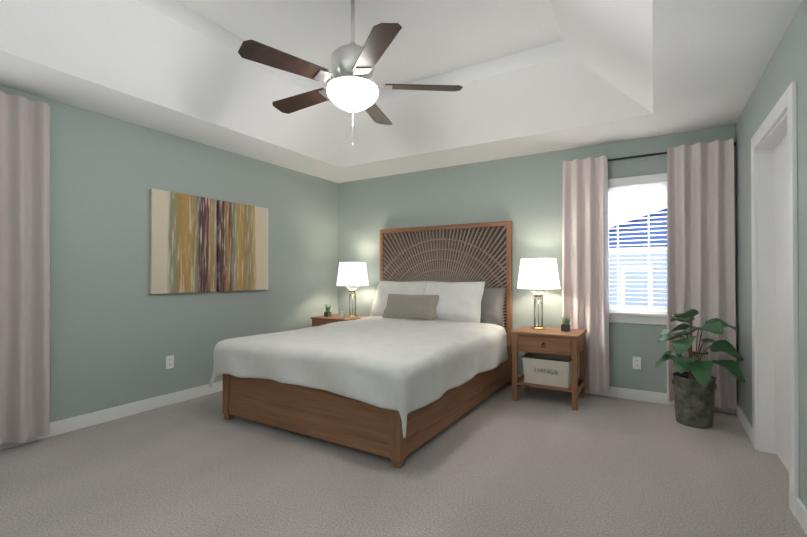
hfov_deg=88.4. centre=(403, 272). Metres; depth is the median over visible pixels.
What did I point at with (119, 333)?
wall
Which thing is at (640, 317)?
window
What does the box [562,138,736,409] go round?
curtains
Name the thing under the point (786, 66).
wall
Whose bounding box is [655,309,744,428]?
potted plant
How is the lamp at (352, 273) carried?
on the nightstand at (320, 320)
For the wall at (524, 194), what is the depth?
4.48 m
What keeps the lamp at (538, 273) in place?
on the nightstand at (550, 358)
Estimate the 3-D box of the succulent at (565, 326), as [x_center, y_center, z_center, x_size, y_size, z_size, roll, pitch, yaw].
[1.528,0.464,3.886,0.094,0.172,0.074,0,0,31]
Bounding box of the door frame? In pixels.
[751,81,798,516]
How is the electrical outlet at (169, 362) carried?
attached to the wall at (119, 333)
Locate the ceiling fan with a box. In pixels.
[238,0,462,146]
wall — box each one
[0,85,337,422]
[338,124,736,396]
[736,0,806,508]
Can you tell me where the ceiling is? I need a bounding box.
[0,0,801,182]
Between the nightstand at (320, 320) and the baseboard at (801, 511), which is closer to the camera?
the baseboard at (801, 511)
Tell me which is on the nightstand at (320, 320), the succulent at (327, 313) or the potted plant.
the succulent at (327, 313)
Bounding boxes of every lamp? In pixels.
[336,262,367,316]
[517,258,560,329]
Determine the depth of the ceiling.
3.09 m
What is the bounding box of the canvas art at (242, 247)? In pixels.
[216,200,267,291]
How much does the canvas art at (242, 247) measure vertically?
0.920 m
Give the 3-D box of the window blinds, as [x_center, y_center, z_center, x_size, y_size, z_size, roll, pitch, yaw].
[2.300,-0.221,3.890,0.756,1.158,0.060,0,0,31]
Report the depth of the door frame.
2.64 m
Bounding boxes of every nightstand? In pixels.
[311,314,368,326]
[510,326,585,410]
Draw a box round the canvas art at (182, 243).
[149,188,216,293]
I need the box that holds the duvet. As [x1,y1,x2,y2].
[209,316,507,437]
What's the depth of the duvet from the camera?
2.97 m
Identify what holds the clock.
on the nightstand at (320, 320)
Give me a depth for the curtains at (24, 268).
2.82 m
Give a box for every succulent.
[324,304,331,316]
[561,314,570,331]
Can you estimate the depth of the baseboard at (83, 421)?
3.41 m
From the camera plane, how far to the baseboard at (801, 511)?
1.93 m
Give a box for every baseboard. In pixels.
[0,381,222,449]
[518,375,733,413]
[734,403,752,442]
[796,498,806,535]
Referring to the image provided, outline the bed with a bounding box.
[209,221,511,468]
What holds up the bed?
on the floor
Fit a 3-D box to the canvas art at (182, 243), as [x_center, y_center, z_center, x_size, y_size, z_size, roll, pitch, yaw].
[-2.041,-0.270,3.876,0.037,0.920,0.625,0,0,31]
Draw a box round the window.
[608,173,666,324]
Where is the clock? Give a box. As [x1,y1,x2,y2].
[340,311,344,317]
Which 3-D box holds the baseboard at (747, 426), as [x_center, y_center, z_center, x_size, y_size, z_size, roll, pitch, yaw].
[2.611,1.146,3.173,0.015,0.100,0.730,0,0,31]
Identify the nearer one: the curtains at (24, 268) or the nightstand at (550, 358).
the curtains at (24, 268)
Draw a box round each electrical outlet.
[166,355,173,368]
[633,356,640,369]
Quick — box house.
[609,193,666,306]
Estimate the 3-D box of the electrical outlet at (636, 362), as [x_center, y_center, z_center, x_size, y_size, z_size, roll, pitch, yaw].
[2.192,0.850,3.896,0.070,0.116,0.008,0,0,31]
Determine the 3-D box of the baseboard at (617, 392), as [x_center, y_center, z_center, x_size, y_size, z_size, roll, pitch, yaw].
[0.967,1.155,4.632,4.340,0.100,0.015,0,0,31]
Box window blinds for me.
[608,185,666,311]
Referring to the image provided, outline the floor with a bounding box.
[0,383,806,536]
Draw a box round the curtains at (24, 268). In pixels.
[0,90,49,445]
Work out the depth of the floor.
2.38 m
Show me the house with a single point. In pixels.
(613, 297)
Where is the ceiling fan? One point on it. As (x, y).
(352, 86)

